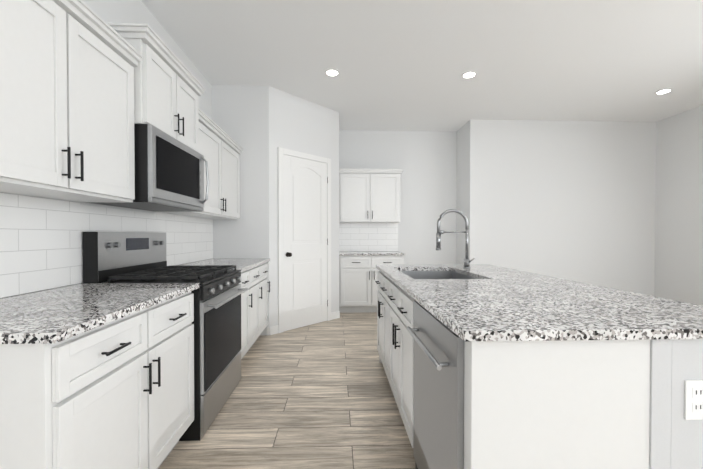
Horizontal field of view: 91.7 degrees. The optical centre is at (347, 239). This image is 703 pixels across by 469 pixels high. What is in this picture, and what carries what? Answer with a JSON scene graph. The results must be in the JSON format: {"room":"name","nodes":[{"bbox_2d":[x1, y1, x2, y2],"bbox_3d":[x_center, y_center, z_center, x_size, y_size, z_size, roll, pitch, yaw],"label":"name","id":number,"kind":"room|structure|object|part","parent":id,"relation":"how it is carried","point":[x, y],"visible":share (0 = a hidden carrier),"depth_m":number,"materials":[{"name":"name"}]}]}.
{"room":"kitchen","nodes":[
{"label":"kitchen","id":0,"kind":"room"},
{"bbox_2d":[158,312,414,468],"bbox_3d":[1.693,1.221,1.620,6.620,0.100,8.580,0,1,-2],"label":"floor","id":1,"kind":"structure","parent":0,"point":[320,395],"depth_m":2.30,"materials":[{"name":"brown wood"}]},
{"bbox_2d":[0,290,193,468],"bbox_3d":[-1.186,0.730,1.462,0.649,0.886,0.987,0,1,-2],"label":"base cabinet","id":2,"kind":"object","parent":1,"relation":"on","point":[96,375],"depth_m":1.20,"materials":[{"name":"white wood"}]},
{"bbox_2d":[0,283,198,345],"bbox_3d":[-1.174,0.272,1.447,0.672,0.030,1.007,0,1,-2],"label":"countertop","id":3,"kind":"structure","parent":2,"relation":"on","point":[44,317],"depth_m":1.29,"materials":[{"name":"grey stone"}]},
{"bbox_2d":[82,232,247,440],"bbox_3d":[-1.152,0.558,2.348,0.741,1.210,0.782,0,1,-2],"label":"range","id":4,"kind":"object","parent":1,"relation":"on","point":[124,257],"visible":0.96,"depth_m":2.14,"materials":[{"name":"silver metal"}]},
{"bbox_2d":[239,270,251,359],"bbox_3d":[-1.236,0.713,2.990,0.649,0.886,0.498,0,1,-2],"label":"base cabinet","id":5,"kind":"object","parent":1,"relation":"on","point":[246,278],"depth_m":3.11,"materials":[{"name":"white wood"}]},
{"bbox_2d":[180,258,269,273],"bbox_3d":[-1.238,0.251,3.383,0.672,0.030,1.294,0,1,-2],"label":"countertop","id":6,"kind":"structure","parent":5,"relation":"on","point":[242,264],"depth_m":3.43,"materials":[{"name":"grey stone"}]},
{"bbox_2d":[252,266,263,344],"bbox_3d":[-1.249,0.709,3.388,0.649,0.886,0.543,0,1,-2],"label":"base cabinet","id":7,"kind":"object","parent":1,"relation":"on","point":[257,271],"depth_m":3.54,"materials":[{"name":"white wood"}]},
{"bbox_2d":[264,262,267,328],"bbox_3d":[-1.262,0.704,3.786,0.649,0.886,0.497,0,1,-2],"label":"base cabinet","id":8,"kind":"object","parent":1,"relation":"on","point":[265,264],"depth_m":3.94,"materials":[{"name":"white wood"}]},
{"bbox_2d":[339,251,404,312],"bbox_3d":[0.358,0.670,5.437,0.997,0.915,0.642,0,1,-2],"label":"base cabinet","id":9,"kind":"object","parent":1,"relation":"on","point":[358,270],"visible":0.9,"depth_m":5.15,"materials":[{"name":"white wood"}]},
{"bbox_2d":[375,268,702,468],"bbox_3d":[0.652,0.723,2.100,0.789,0.886,2.184,0,1,-2],"label":"kitchen island","id":10,"kind":"object","parent":1,"relation":"on","point":[560,373],"depth_m":1.02,"materials":[{"name":"paint"}]},
{"bbox_3d":[0.292,0.719,2.102,0.068,0.853,2.088,0,1,-2],"label":"front of the kitchen island","id":11,"kind":"part","parent":10,"relation":"part of","materials":[{"name":"white wood"}]},
{"bbox_2d":[376,264,702,343],"bbox_3d":[0.827,0.265,2.101,1.060,0.030,2.220,0,1,-2],"label":"island countertop","id":12,"kind":"structure","parent":10,"relation":"on","point":[509,306],"depth_m":1.28,"materials":[{"name":"grey stone"}]},
{"bbox_2d":[436,209,474,267],"bbox_3d":[0.877,-0.004,2.803,0.291,0.492,0.133,0,1,-2],"label":"faucet","id":13,"kind":"object","parent":12,"relation":"on","point":[467,261],"visible":1,"depth_m":2.83,"materials":[{"name":"metal"}]},
{"bbox_2d":[684,380,702,419],"bbox_3d":[1.038,0.478,1.013,0.072,0.116,0.007,0,1,-2],"label":"outlet","id":14,"kind":"object","parent":10,"relation":"attached to","point":[693,402],"visible":1,"depth_m":1.01,"materials":[{"name":"plastic"}]},
{"bbox_2d":[0,0,702,334],"bbox_3d":[1.693,-0.304,1.602,6.620,2.950,8.580,0,1,-2],"label":"wall","id":15,"kind":"structure","parent":0,"point":[615,204],"depth_m":5.24,"materials":[{"name":"paint"}]},
{"bbox_2d":[0,0,142,202],"bbox_3d":[-1.328,-0.617,1.422,0.364,0.830,1.026,0,1,-2],"label":"upper cabinet","id":16,"kind":"object","parent":15,"relation":"attached to","point":[67,100],"visible":1,"depth_m":1.44,"materials":[{"name":"white wood"}]},
{"bbox_2d":[0,193,212,297],"bbox_3d":[-1.541,0.016,2.473,0.008,0.456,3.087,0,1,-2],"label":"tile backsplash","id":17,"kind":"structure","parent":15,"relation":"attached to","point":[41,243],"depth_m":1.80,"materials":[{"name":"white tile"}]},
{"bbox_2d":[108,23,205,152],"bbox_3d":[-1.335,-0.936,2.326,0.409,0.542,0.858,0,1,-2],"label":"upper cabinet","id":18,"kind":"object","parent":15,"relation":"attached to","point":[169,88],"visible":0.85,"depth_m":2.14,"materials":[{"name":"white wood"}]},
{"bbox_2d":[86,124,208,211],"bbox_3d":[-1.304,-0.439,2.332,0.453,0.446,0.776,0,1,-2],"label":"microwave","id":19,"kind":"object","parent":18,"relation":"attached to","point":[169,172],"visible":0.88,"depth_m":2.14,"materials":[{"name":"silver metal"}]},
{"bbox_2d":[154,112,225,218],"bbox_3d":[-1.402,-0.619,3.075,0.324,0.797,0.707,0,1,-2],"label":"upper cabinet","id":20,"kind":"object","parent":15,"relation":"attached to","point":[220,150],"depth_m":3.18,"materials":[{"name":"white wood"}]},
{"bbox_2d":[226,140,241,218],"bbox_3d":[-1.422,-0.626,3.660,0.324,0.797,0.707,0,1,-2],"label":"upper cabinet","id":21,"kind":"object","parent":15,"relation":"attached to","point":[232,150],"depth_m":3.76,"materials":[{"name":"white wood"}]},
{"bbox_2d":[270,147,339,334],"bbox_3d":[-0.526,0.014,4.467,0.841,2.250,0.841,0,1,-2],"label":"door","id":22,"kind":"structure","parent":15,"relation":"attached to","point":[304,239],"depth_m":4.41,"materials":[{"name":"white wood"}]},
{"bbox_2d":[339,223,397,250],"bbox_3d":[0.347,-0.031,5.748,0.997,0.476,0.008,0,1,-2],"label":"tile backsplash","id":23,"kind":"structure","parent":15,"relation":"attached to","point":[368,236],"depth_m":5.74,"materials":[{"name":"white tile"}]},
{"bbox_2d":[339,168,403,222],"bbox_3d":[0.364,-0.688,5.549,1.017,0.840,0.389,0,1,-2],"label":"upper cabinet","id":24,"kind":"object","parent":15,"relation":"attached to","point":[369,195],"visible":0.9,"depth_m":5.40,"materials":[{"name":"white wood"}]},
{"bbox_2d":[141,0,702,130],"bbox_3d":[1.693,-1.829,1.585,6.620,0.100,8.580,0,1,-2],"label":"ceiling","id":25,"kind":"structure","parent":0,"point":[401,65],"depth_m":3.34,"materials":[{"name":"paint"}]},
{"bbox_2d":[324,69,339,76],"bbox_3d":[-0.172,-1.797,3.685,0.170,0.008,0.170,0,1,-2],"label":"recessed light","id":26,"kind":"object","parent":25,"relation":"in","point":[332,72],"visible":1,"depth_m":3.67,"materials":[{"name":"white plastic"}]},
{"bbox_2d":[461,71,476,78],"bbox_3d":[1.327,-1.798,3.735,0.170,0.008,0.170,0,1,-2],"label":"recessed light","id":27,"kind":"object","parent":25,"relation":"in","point":[468,74],"visible":1,"depth_m":3.72,"materials":[{"name":"white plastic"}]},
{"bbox_2d":[654,88,672,94],"bbox_3d":[3.859,-1.803,4.169,0.170,0.008,0.170,0,1,-2],"label":"recessed light","id":28,"kind":"object","parent":25,"relation":"in","point":[664,91],"visible":0.98,"depth_m":4.16,"materials":[{"name":"white plastic"}]}
]}

